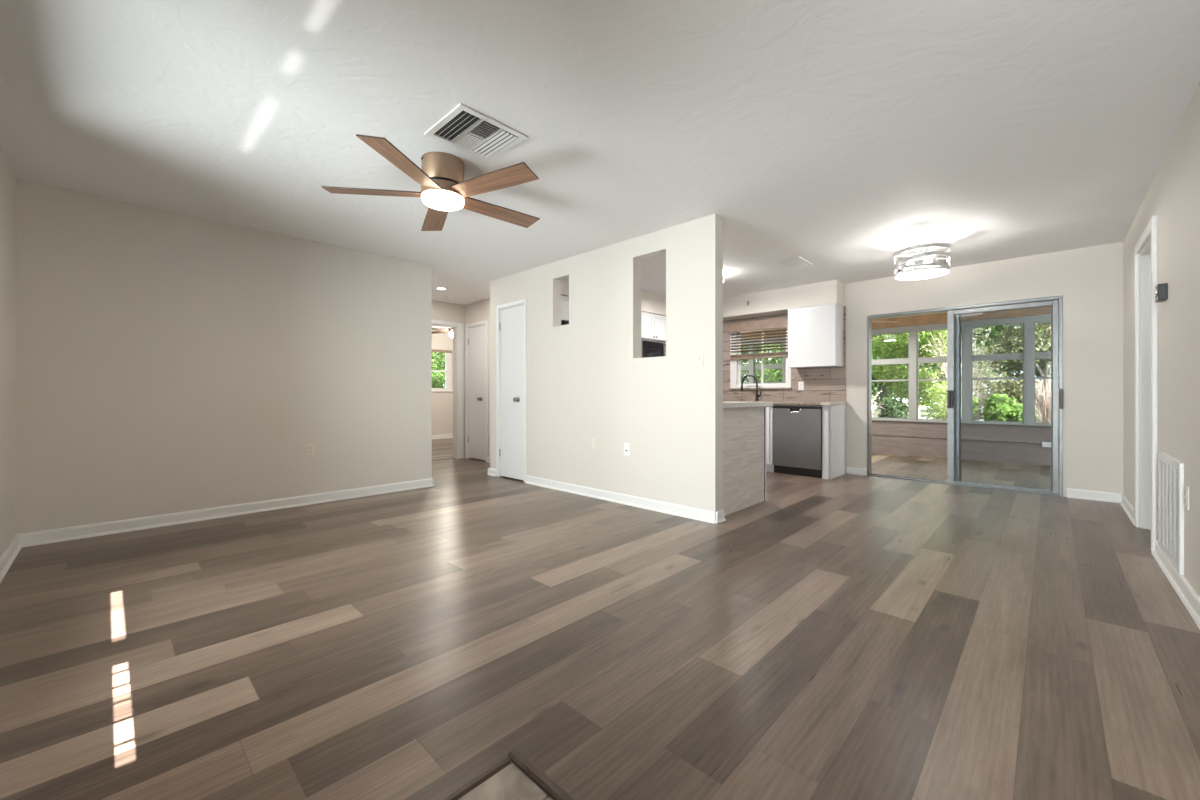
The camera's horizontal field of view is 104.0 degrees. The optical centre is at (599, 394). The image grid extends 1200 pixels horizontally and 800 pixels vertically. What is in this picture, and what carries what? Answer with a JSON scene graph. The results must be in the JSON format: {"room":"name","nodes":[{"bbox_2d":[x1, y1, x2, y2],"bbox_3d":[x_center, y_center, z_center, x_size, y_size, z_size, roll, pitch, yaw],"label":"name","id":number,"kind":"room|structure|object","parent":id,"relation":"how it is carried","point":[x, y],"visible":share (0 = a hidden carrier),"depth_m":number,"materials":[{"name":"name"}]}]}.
{"room":"empty living room","nodes":[
{"label":"empty living room","id":0,"kind":"room"},
{"bbox_2d":[0,145,15,556],"bbox_3d":[-1.952,-0.205,1.181,5.669,2.440,0.120,0,0,44],"label":"wall","id":1,"kind":"structure","parent":0,"point":[7,178],"depth_m":2.83,"materials":[{"name":"white paint"}]},
{"bbox_2d":[0,534,21,582],"bbox_3d":[-2.469,0.971,1.779,3.855,0.088,0.026,0,0,44],"label":"baseboard","id":2,"kind":"structure","parent":1,"relation":"attached to","point":[10,553],"depth_m":2.80,"materials":[{"name":"white paint"}]},
{"bbox_2d":[16,179,431,533],"bbox_3d":[-2.950,-0.205,4.146,0.120,2.440,3.012,0,0,44],"label":"wall","id":3,"kind":"structure","parent":0,"point":[167,362],"depth_m":3.76,"materials":[{"name":"white paint"}]},
{"bbox_2d":[17,478,434,546],"bbox_3d":[-2.919,0.971,4.217,0.226,0.088,2.918,0,0,44],"label":"baseboard","id":4,"kind":"structure","parent":3,"relation":"attached to","point":[120,526],"depth_m":3.77,"materials":[{"name":"white paint"}]},
{"bbox_2d":[306,443,314,455],"bbox_3d":[-2.678,0.513,4.336,0.009,0.117,0.072,0,0,44],"label":"outlet","id":5,"kind":"object","parent":3,"relation":"attached to","point":[310,448],"visible":1,"depth_m":4.33,"materials":[{"name":"beige plastic"}]},
{"bbox_2d":[432,331,452,434],"bbox_3d":[-4.357,-0.205,10.127,0.120,2.440,4.762,0,0,44],"label":"wall","id":6,"kind":"structure","parent":0,"point":[442,402],"depth_m":10.80,"materials":[{"name":"white paint"}]},
{"bbox_2d":[432,353,452,391],"bbox_3d":[-3.744,-0.543,10.722,0.120,0.965,0.830,0,0,44],"label":"window","id":7,"kind":"structure","parent":6,"relation":"in","point":[448,373],"depth_m":10.93,"materials":[{"name":"white paint"}]},
{"bbox_2d":[432,349,451,369],"bbox_3d":[-3.731,-0.793,10.710,0.047,0.455,0.750,0,0,44],"label":"window blind","id":8,"kind":"object","parent":7,"relation":"attached to","point":[433,350],"visible":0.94,"depth_m":10.90,"materials":[{"name":"white plastic"}]},
{"bbox_2d":[432,434,452,438],"bbox_3d":[-4.346,0.971,10.034,0.026,0.088,4.642,0,0,44],"label":"baseboard","id":9,"kind":"structure","parent":6,"relation":"attached to","point":[444,435],"depth_m":10.79,"materials":[{"name":"white paint"}]},
{"bbox_2d":[432,300,464,457],"bbox_3d":[-1.935,-0.205,7.799,0.120,2.440,4.762,0,0,44],"label":"wall","id":10,"kind":"structure","parent":0,"point":[442,311],"depth_m":7.32,"materials":[{"name":"white paint"}]},
{"bbox_2d":[432,320,463,458],"bbox_3d":[-2.560,-0.057,7.137,0.136,2.143,1.002,0,0,44],"label":"door frame","id":11,"kind":"structure","parent":10,"relation":"attached to","point":[458,328],"depth_m":7.41,"materials":[{"name":"white paint"}]},
{"bbox_2d":[465,299,489,456],"bbox_3d":[-1.476,-0.205,6.912,1.770,2.440,0.120,0,0,44],"label":"wall","id":12,"kind":"structure","parent":0,"point":[479,311],"depth_m":7.09,"materials":[{"name":"white paint"}]},
{"bbox_2d":[465,320,487,461],"bbox_3d":[-1.878,-0.048,7.256,0.630,2.125,0.181,0,0,44],"label":"door","id":13,"kind":"structure","parent":12,"relation":"in","point":[476,334],"depth_m":7.25,"materials":[{"name":"white paint"}]},
{"bbox_2d":[458,761,552,799],"bbox_3d":[-0.101,1.033,0.325,1.574,0.024,1.212,0,0,44],"label":"floor","id":14,"kind":"structure","parent":0,"point":[510,783],"depth_m":1.21,"materials":[{"name":"tile"}]},
{"bbox_2d":[0,438,1199,799],"bbox_3d":[-1.374,1.015,5.505,10.829,0.001,7.152,0,0,44],"label":"floor","id":15,"kind":"structure","parent":0,"point":[845,636],"depth_m":1.87,"materials":[{"name":"wood"}]},
{"bbox_2d":[442,756,510,799],"bbox_3d":[-0.671,1.016,0.870,0.022,0.009,1.208,0,0,44],"label":"trim","id":16,"kind":"structure","parent":15,"relation":"on","point":[506,761],"depth_m":1.23,"materials":[{"name":"brown wood"}]},
{"bbox_2d":[508,749,574,799],"bbox_3d":[0.325,1.013,0.777,1.587,0.016,0.031,0,0,44],"label":"trim","id":17,"kind":"structure","parent":15,"relation":"on","point":[519,759],"depth_m":1.24,"materials":[{"name":"brown wood"}]},
{"bbox_2d":[723,407,765,515],"bbox_3d":[0.697,0.566,4.697,1.594,0.897,0.901,0,0,44],"label":"base cabinet","id":18,"kind":"object","parent":15,"relation":"on","point":[744,429],"visible":0.19,"depth_m":4.15,"materials":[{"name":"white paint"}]},
{"bbox_2d":[723,401,772,408],"bbox_3d":[0.719,0.094,4.694,1.670,0.043,0.926,0,0,44],"label":"countertop","id":19,"kind":"structure","parent":18,"relation":"on","point":[726,405],"depth_m":4.12,"materials":[{"name":"stone"}]},
{"bbox_2d":[766,404,775,471],"bbox_3d":[1.819,0.573,6.885,1.720,0.883,0.626,0,0,44],"label":"base cabinet","id":20,"kind":"object","parent":15,"relation":"on","point":[769,467],"visible":0.02,"depth_m":6.10,"materials":[{"name":"white paint"}]},
{"bbox_2d":[723,400,846,404],"bbox_3d":[2.066,0.111,6.628,2.442,0.041,0.641,0,0,44],"label":"countertop","id":21,"kind":"structure","parent":20,"relation":"on","point":[774,402],"depth_m":5.92,"materials":[{"name":"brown stone"}]},
{"bbox_2d":[741,375,761,400],"bbox_3d":[2.179,-0.096,6.742,0.306,0.372,0.058,0,0,36],"label":"faucet","id":22,"kind":"object","parent":21,"relation":"on","point":[757,396],"visible":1,"depth_m":6.69,"materials":[{"name":"brown metal"}]},
{"bbox_2d":[772,405,821,477],"bbox_3d":[2.654,0.574,6.068,0.600,0.878,0.637,0,0,44],"label":"dishwasher","id":23,"kind":"object","parent":15,"relation":"on","point":[796,429],"visible":0.91,"depth_m":5.84,"materials":[{"name":"metal"}]},
{"bbox_2d":[822,405,845,478],"bbox_3d":[2.922,0.573,5.838,0.096,0.883,0.607,0,0,44],"label":"base cabinet","id":24,"kind":"object","parent":15,"relation":"on","point":[833,416],"visible":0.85,"depth_m":5.66,"materials":[{"name":"white paint"}]},
{"bbox_2d":[0,0,1199,330],"bbox_3d":[-1.350,-1.485,5.529,10.829,0.120,7.224,0,0,44],"label":"ceiling","id":25,"kind":"structure","parent":0,"point":[835,136],"depth_m":2.41,"materials":[{"name":"white paint"}]},
{"bbox_2d":[321,134,539,230],"bbox_3d":[-0.933,-1.295,2.896,1.322,0.260,1.277,0,0,44],"label":"ceiling fan","id":26,"kind":"object","parent":25,"relation":"hanging from","point":[444,189],"visible":1,"depth_m":2.77,"materials":[{"name":"brown wood"}]},
{"bbox_2d":[435,287,447,289],"bbox_3d":[-2.124,-1.419,6.282,0.160,0.009,0.160,0,0,44],"label":"recessed light","id":27,"kind":"object","parent":25,"relation":"in","point":[438,288],"visible":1,"depth_m":6.27,"materials":[{"name":"white plastic"}]},
{"bbox_2d":[432,328,452,336],"bbox_3d":[-2.973,-1.280,9.316,1.253,0.290,1.192,0,0,44],"label":"ceiling fan","id":28,"kind":"object","parent":25,"relation":"hanging from","point":[450,330],"visible":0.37,"depth_m":9.28,"materials":[{"name":"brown wood"}]},
{"bbox_2d":[424,103,527,160],"bbox_3d":[-0.677,-1.414,2.571,0.384,0.021,0.412,0,0,44],"label":"ceiling vent","id":29,"kind":"object","parent":25,"relation":"in","point":[464,128],"visible":1,"depth_m":2.55,"materials":[{"name":"white metal"}]},
{"bbox_2d":[775,256,812,268],"bbox_3d":[2.095,-1.416,5.061,0.255,0.016,0.400,0,0,44],"label":"ceiling vent","id":30,"kind":"object","parent":25,"relation":"in","point":[794,262],"visible":1,"depth_m":5.03,"materials":[{"name":"white metal"}]},
{"bbox_2d":[894,236,950,280],"bbox_3d":[2.932,-1.250,4.276,0.430,0.350,0.430,0,0,44],"label":"ceiling light","id":31,"kind":"object","parent":25,"relation":"attached to","point":[928,269],"visible":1,"depth_m":4.19,"materials":[{"name":"silver metal"}]},
{"bbox_2d":[895,269,948,279],"bbox_3d":[2.932,-1.086,4.276,0.406,0.022,0.406,0,0,44],"label":"diffuser","id":32,"kind":"object","parent":31,"relation":"attached to","point":[911,274],"depth_m":4.23,"materials":[{"name":"white glass"}]},
{"bbox_2d":[490,214,722,511],"bbox_3d":[-0.196,-0.205,4.845,3.182,2.440,0.120,0,0,44],"label":"wall partition","id":33,"kind":"structure","parent":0,"point":[587,377],"depth_m":4.34,"materials":[{"name":"white paint"}]},
{"bbox_2d":[497,299,525,482],"bbox_3d":[-1.033,-0.039,5.608,0.587,2.108,0.181,0,0,44],"label":"door","id":34,"kind":"structure","parent":33,"relation":"in","point":[511,320],"depth_m":5.59,"materials":[{"name":"white paint"}]},
{"bbox_2d":[487,468,725,523],"bbox_3d":[-0.037,0.971,5.010,3.234,0.088,0.629,0,0,44],"label":"baseboard","id":35,"kind":"structure","parent":33,"relation":"attached to","point":[717,517],"depth_m":4.28,"materials":[{"name":"white paint"}]},
{"bbox_2d":[624,443,629,455],"bbox_3d":[0.245,0.507,4.328,0.072,0.117,0.015,0,0,44],"label":"cable jack","id":36,"kind":"object","parent":33,"relation":"attached to","point":[626,445],"visible":1,"depth_m":4.32,"materials":[{"name":"white plastic"}]},
{"bbox_2d":[696,352,703,366],"bbox_3d":[0.801,-0.285,3.789,0.072,0.117,0.021,0,0,44],"label":"light switch","id":37,"kind":"object","parent":33,"relation":"attached to","point":[699,355],"visible":1,"depth_m":3.79,"materials":[{"name":"beige plastic"}]},
{"bbox_2d":[561,279,843,320],"bbox_3d":[1.198,-1.280,5.755,2.410,0.290,3.125,0,0,44],"label":"wall","id":38,"kind":"structure","parent":0,"point":[777,301],"depth_m":6.38,"materials":[{"name":"white paint"}]},
{"bbox_2d":[741,312,945,332],"bbox_3d":[4.091,-1.340,7.415,8.420,0.090,3.038,0,0,44],"label":"ceiling","id":39,"kind":"structure","parent":0,"point":[939,312],"depth_m":8.01,"materials":[{"name":"beige paint"}]},
{"bbox_2d":[741,314,1050,344],"bbox_3d":[4.839,-1.098,8.193,8.180,0.095,0.120,0,0,44],"label":"wall","id":40,"kind":"structure","parent":0,"point":[1047,317],"depth_m":7.31,"materials":[{"name":"grey"}]},
{"bbox_2d":[741,306,1050,338],"bbox_3d":[4.818,-1.230,8.172,8.180,0.190,0.180,0,0,44],"label":"beam","id":41,"kind":"structure","parent":40,"relation":"on","point":[938,318],"depth_m":7.50,"materials":[{"name":"brown wood"}]},
{"bbox_2d":[723,242,1122,496],"bbox_3d":[3.187,-0.205,6.086,5.059,2.440,0.132,0,0,44],"label":"wall","id":42,"kind":"structure","parent":0,"point":[1089,280],"depth_m":4.65,"materials":[{"name":"white paint"}]},
{"bbox_2d":[729,327,791,389],"bbox_3d":[2.354,-0.558,6.864,0.950,0.975,0.165,0,0,44],"label":"window","id":43,"kind":"structure","parent":42,"relation":"in","point":[735,365],"depth_m":7.00,"materials":[{"name":"white paint"}]},
{"bbox_2d":[749,345,753,383],"bbox_3d":[3.174,-0.312,9.780,0.100,1.477,0.100,0,0,44],"label":"post","id":44,"kind":"object","parent":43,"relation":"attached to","point":[751,361],"visible":0.26,"depth_m":9.74,"materials":[{"name":"grey"}]},
{"bbox_2d":[727,317,787,359],"bbox_3d":[2.286,-0.792,6.804,0.935,0.543,0.065,0,0,44],"label":"window blind","id":45,"kind":"object","parent":43,"relation":"attached to","point":[780,322],"visible":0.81,"depth_m":6.77,"materials":[{"name":"brown wood"}]},
{"bbox_2d":[798,382,803,389],"bbox_3d":[2.748,-0.115,6.410,0.072,0.117,0.009,0,0,44],"label":"outlet","id":46,"kind":"object","parent":42,"relation":"attached to","point":[800,384],"visible":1,"depth_m":6.41,"materials":[{"name":"white plastic"}]},
{"bbox_2d":[788,303,842,368],"bbox_3d":[2.816,-0.744,6.138,0.597,0.778,0.303,0,0,44],"label":"upper cabinet","id":47,"kind":"object","parent":42,"relation":"attached to","point":[815,333],"visible":1,"depth_m":6.00,"materials":[{"name":"white paint"}]},
{"bbox_2d":[847,378,854,386],"bbox_3d":[3.202,-0.150,5.982,0.100,0.117,0.021,0,0,44],"label":"light switch","id":48,"kind":"object","parent":42,"relation":"attached to","point":[850,381],"visible":1,"depth_m":5.98,"materials":[{"name":"beige plastic"}]},
{"bbox_2d":[867,295,1062,496],"bbox_3d":[3.994,0.015,5.286,1.746,1.999,0.146,0,0,44],"label":"door","id":49,"kind":"structure","parent":42,"relation":"in","point":[954,313],"depth_m":5.27,"materials":[{"name":"metal"}]},
{"bbox_2d":[846,467,1121,502],"bbox_3d":[4.020,0.971,5.192,2.379,0.088,0.026,0,0,44],"label":"baseboard","id":50,"kind":"structure","parent":42,"relation":"attached to","point":[1071,493],"depth_m":4.53,"materials":[{"name":"white paint"}]},
{"bbox_2d":[872,420,1050,465],"bbox_3d":[4.839,0.732,8.193,8.180,0.565,0.120,0,0,44],"label":"wall","id":51,"kind":"structure","parent":0,"point":[1019,444],"depth_m":7.24,"materials":[{"name":"brown wood"}]},
{"bbox_2d":[741,344,748,383],"bbox_3d":[2.918,-0.312,10.026,0.610,1.477,0.040,0,0,44],"label":"window","id":52,"kind":"structure","parent":51,"relation":"in","point":[746,367],"depth_m":9.86,"materials":[{"name":"grey"}]},
{"bbox_2d":[754,342,782,383],"bbox_3d":[3.430,-0.312,9.534,0.610,1.477,0.040,0,0,44],"label":"window","id":53,"kind":"structure","parent":51,"relation":"in","point":[768,366],"depth_m":9.52,"materials":[{"name":"grey"}]},
{"bbox_2d":[872,332,908,419],"bbox_3d":[4.965,-0.312,8.058,0.610,1.477,0.040,0,0,44],"label":"window","id":54,"kind":"structure","parent":51,"relation":"in","point":[900,360],"depth_m":7.97,"materials":[{"name":"grey"}]},
{"bbox_2d":[917,327,962,421],"bbox_3d":[5.477,-0.312,7.566,0.610,1.477,0.040,0,0,44],"label":"window","id":55,"kind":"structure","parent":51,"relation":"in","point":[944,358],"depth_m":7.61,"materials":[{"name":"grey"}]},
{"bbox_2d":[872,419,1050,425],"bbox_3d":[4.829,0.440,8.182,8.180,0.026,0.150,0,0,44],"label":"sill","id":56,"kind":"structure","parent":51,"relation":"on","point":[872,419],"depth_m":7.20,"materials":[{"name":"grey"}]},
{"bbox_2d":[783,341,785,382],"bbox_3d":[3.686,-0.312,9.288,0.100,1.477,0.100,0,0,44],"label":"post","id":57,"kind":"object","parent":56,"relation":"on","point":[784,350],"visible":0.18,"depth_m":9.26,"materials":[{"name":"grey"}]},
{"bbox_2d":[909,331,916,419],"bbox_3d":[5.221,-0.312,7.812,0.100,1.477,0.100,0,0,44],"label":"post","id":58,"kind":"object","parent":56,"relation":"on","point":[912,334],"visible":1,"depth_m":7.77,"materials":[{"name":"grey"}]},
{"bbox_2d":[963,327,970,421],"bbox_3d":[5.733,-0.312,7.320,0.100,1.477,0.100,0,0,44],"label":"post","id":59,"kind":"object","parent":56,"relation":"on","point":[966,330],"visible":1,"depth_m":7.28,"materials":[{"name":"grey"}]},
{"bbox_2d":[1024,322,1033,423],"bbox_3d":[6.245,-0.312,6.828,0.100,1.477,0.100,0,0,44],"label":"post","id":60,"kind":"object","parent":56,"relation":"on","point":[1028,326],"visible":1,"depth_m":6.79,"materials":[{"name":"grey"}]},
{"bbox_2d":[971,323,1023,423],"bbox_3d":[5.989,-0.312,7.074,0.610,1.477,0.040,0,0,44],"label":"window","id":61,"kind":"structure","parent":51,"relation":"in","point":[1011,356],"depth_m":7.08,"materials":[{"name":"grey"}]},
{"bbox_2d":[1034,320,1050,423],"bbox_3d":[6.501,-0.312,6.582,0.610,1.477,0.040,0,0,44],"label":"window","id":62,"kind":"structure","parent":51,"relation":"in","point":[1037,355],"depth_m":6.75,"materials":[{"name":"grey"}]},
{"bbox_2d":[1042,442,1050,446],"bbox_3d":[6.351,0.715,6.650,0.117,0.072,0.009,0,0,44],"label":"outlet","id":63,"kind":"object","parent":51,"relation":"attached to","point":[1044,444],"visible":0.9,"depth_m":6.66,"materials":[{"name":"white plastic"}]},
{"bbox_2d":[872,452,1050,489],"bbox_3d":[3.894,1.015,7.210,8.180,0.001,2.608,0,0,44],"label":"floor","id":64,"kind":"structure","parent":0,"point":[934,468],"depth_m":6.25,"materials":[{"name":"beige tile"}]},
{"bbox_2d":[1123,82,1199,597],"bbox_3d":[2.510,-0.205,1.818,0.120,2.440,7.224,0,0,44],"label":"wall","id":65,"kind":"structure","parent":0,"point":[1173,195],"depth_m":2.51,"materials":[{"name":"white paint"}]},
{"bbox_2d":[1134,215,1157,550],"bbox_3d":[3.884,-0.063,3.264,0.142,2.155,0.890,0,0,44],"label":"door","id":66,"kind":"structure","parent":65,"relation":"in","point":[1145,262],"depth_m":3.54,"materials":[{"name":"white paint"}]},
{"bbox_2d":[1120,494,1199,628],"bbox_3d":[2.891,0.971,2.320,0.026,0.088,5.732,0,0,44],"label":"baseboard","id":67,"kind":"structure","parent":65,"relation":"attached to","point":[1186,593],"depth_m":2.45,"materials":[{"name":"white paint"}]},
{"bbox_2d":[1155,283,1167,301],"bbox_3d":[3.312,-0.599,2.770,0.043,0.095,0.105,0,0,44],"label":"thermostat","id":68,"kind":"object","parent":65,"relation":"attached to","point":[1161,290],"visible":1,"depth_m":2.73,"materials":[{"name":"black plastic"}]},
{"bbox_2d":[1158,452,1183,574],"bbox_3d":[3.196,0.638,2.630,0.014,0.570,0.652,0,0,44],"label":"air vent","id":69,"kind":"object","parent":65,"relation":"in","point":[1170,470],"visible":1,"depth_m":2.57,"materials":[{"name":"white metal"}]},
{"bbox_2d":[1185,485,1188,509],"bbox_3d":[2.905,0.510,2.323,0.009,0.117,0.072,0,0,44],"label":"outlet","id":70,"kind":"object","parent":65,"relation":"attached to","point":[1186,486],"visible":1,"depth_m":2.30,"materials":[{"name":"beige plastic"}]},
{"bbox_3d":[0.286,-0.205,6.632,0.120,2.440,3.125,0,0,44],"label":"wall","id":71,"kind":"structure","parent":0,"visible":0},
{"bbox_2d":[561,295,568,324],"bbox_3d":[-0.287,-0.988,5.691,0.353,0.285,0.913,0,0,44],"label":"upper cabinet","id":72,"kind":"object","parent":71,"relation":"attached to","point":[564,299],"visible":0.02,"depth_m":5.37,"materials":[{"name":"white paint"}]},
{"bbox_2d":[641,311,665,340],"bbox_3d":[0.656,-0.950,6.673,0.353,0.360,0.760,0,0,44],"label":"upper cabinet","id":73,"kind":"object","parent":71,"relation":"attached to","point":[653,326],"visible":0.56,"depth_m":6.55,"materials":[{"name":"white paint"}]},
{"bbox_2d":[641,337,665,357],"bbox_3d":[0.685,-0.563,6.645,0.433,0.405,0.756,0,0,44],"label":"microwave","id":74,"kind":"object","parent":73,"relation":"attached to","point":[649,347],"visible":0.19,"depth_m":6.45,"materials":[{"name":"black plastic"}]},
{"label":"outside","id":75,"kind":"structure","parent":0,"visible":0},
{"bbox_2d":[872,403,982,417],"bbox_3d":[25.324,1.215,30.670,74.000,0.200,60.680,0,0,44],"label":"ground","id":76,"kind":"structure","parent":75,"point":[923,408],"depth_m":30.53,"materials":[{"name":"white"}]},
{"bbox_2d":[741,345,760,381],"bbox_3d":[4.238,-1.657,18.541,5.088,5.624,5.017,0,0,-33],"label":"tree","id":77,"kind":"object","parent":76,"relation":"on","point":[742,364],"visible":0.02,"depth_m":17.98,"materials":[{"name":"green plant"}]},
{"bbox_2d":[741,344,781,381],"bbox_3d":[8.055,-2.124,22.336,4.332,6.518,3.664,0,0,44],"label":"tree","id":78,"kind":"object","parent":76,"relation":"on","point":[744,360],"visible":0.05,"depth_m":22.19,"materials":[{"name":"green plant"}]},
{"bbox_2d":[741,346,781,381],"bbox_3d":[11.088,-3.402,28.365,7.232,9.074,7.110,0,0,-28],"label":"tree","id":79,"kind":"object","parent":76,"relation":"on","point":[746,372],"visible":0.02,"depth_m":27.86,"materials":[{"name":"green plant"}]},
{"bbox_2d":[756,343,878,403],"bbox_3d":[6.776,-1.432,14.607,3.777,5.133,4.001,0,0,17],"label":"tree","id":80,"kind":"object","parent":76,"relation":"on","point":[778,360],"visible":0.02,"depth_m":15.39,"materials":[{"name":"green plant"}]},
{"bbox_2d":[872,391,885,417],"bbox_3d":[6.501,0.504,11.633,1.024,1.268,1.078,0,0,-33],"label":"dry brush","id":81,"kind":"object","parent":76,"relation":"on","point":[880,391],"visible":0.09,"depth_m":11.49,"materials":[{"name":"white plant"}]},
{"bbox_2d":[872,341,897,408],"bbox_3d":[10.004,-2.167,18.905,5.108,6.602,4.065,0,0,-13],"label":"tree","id":82,"kind":"object","parent":76,"relation":"on","point":[884,391],"visible":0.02,"depth_m":18.52,"materials":[{"name":"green plant"}]},
{"bbox_2d":[876,397,907,417],"bbox_3d":[7.894,0.610,12.616,0.792,1.076,1.095,0,0,44],"label":"shrub","id":83,"kind":"object","parent":76,"relation":"on","point":[894,408],"visible":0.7,"depth_m":12.36,"materials":[{"name":"green plant"}]},
{"bbox_2d":[872,334,981,398],"bbox_3d":[20.325,-4.222,30.600,7.769,10.713,9.272,0,0,-9],"label":"tree","id":84,"kind":"object","parent":76,"relation":"on","point":[874,336],"visible":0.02,"depth_m":30.75,"materials":[{"name":"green plant"}]},
{"bbox_2d":[920,415,983,420],"bbox_3d":[15.164,1.117,20.101,7.000,0.035,18.000,0,0,44],"label":"path","id":85,"kind":"structure","parent":76,"relation":"on","point":[981,419],"depth_m":21.38,"materials":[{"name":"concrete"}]},
{"bbox_2d":[872,330,946,418],"bbox_3d":[10.625,-1.045,15.801,2.520,4.358,2.482,0,0,15],"label":"tree","id":86,"kind":"object","parent":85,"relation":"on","point":[896,347],"visible":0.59,"depth_m":15.76,"materials":[{"name":"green plant"}]},
{"bbox_2d":[899,324,1042,418],"bbox_3d":[16.905,-3.578,21.577,6.661,9.424,6.040,0,0,44],"label":"tree","id":87,"kind":"object","parent":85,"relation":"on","point":[995,330],"visible":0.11,"depth_m":20.55,"materials":[{"name":"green plant"}]},
{"bbox_2d":[976,322,1050,415],"bbox_3d":[11.962,-1.035,12.626,2.926,4.339,3.061,0,0,-42],"label":"tree","id":88,"kind":"object","parent":85,"relation":"on","point":[1042,340],"visible":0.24,"depth_m":12.60,"materials":[{"name":"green plant"}]},
{"bbox_2d":[924,381,979,419],"bbox_3d":[8.021,0.347,10.726,1.027,1.582,1.065,0,0,-7],"label":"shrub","id":89,"kind":"object","parent":76,"relation":"on","point":[941,391],"visible":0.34,"depth_m":10.74,"materials":[{"name":"green plant"}]},
{"bbox_2d":[919,327,1009,420],"bbox_3d":[9.219,-0.410,12.014,1.935,3.091,1.865,0,0,44],"label":"tree","id":90,"kind":"object","parent":76,"relation":"on","point":[937,351],"visible":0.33,"depth_m":11.72,"materials":[{"name":"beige plant"}]},
{"bbox_2d":[982,393,1037,421],"bbox_3d":[8.665,0.565,9.881,0.943,1.163,0.848,0,0,44],"label":"shrub","id":91,"kind":"object","parent":76,"relation":"on","point":[1000,407],"visible":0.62,"depth_m":9.83,"materials":[{"name":"green plant"}]},
{"bbox_2d":[1035,379,1050,422],"bbox_3d":[8.487,0.404,8.902,0.664,1.466,0.629,0,0,-33],"label":"dry brush","id":92,"kind":"object","parent":76,"relation":"on","point":[1044,411],"visible":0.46,"depth_m":8.91,"materials":[{"name":"beige plant"}]},
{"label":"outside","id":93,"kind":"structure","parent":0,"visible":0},
{"bbox_3d":[-21.802,1.215,13.553,29.780,0.200,29.320,0,0,44],"label":"ground","id":94,"kind":"structure","parent":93,"visible":0},
{"bbox_2d":[432,352,444,387],"bbox_3d":[-5.178,-0.733,13.779,2.581,3.736,3.458,0,0,35],"label":"tree","id":95,"kind":"object","parent":94,"relation":"on","point":[438,379],"visible":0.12,"depth_m":13.94,"materials":[{"name":"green plant"}]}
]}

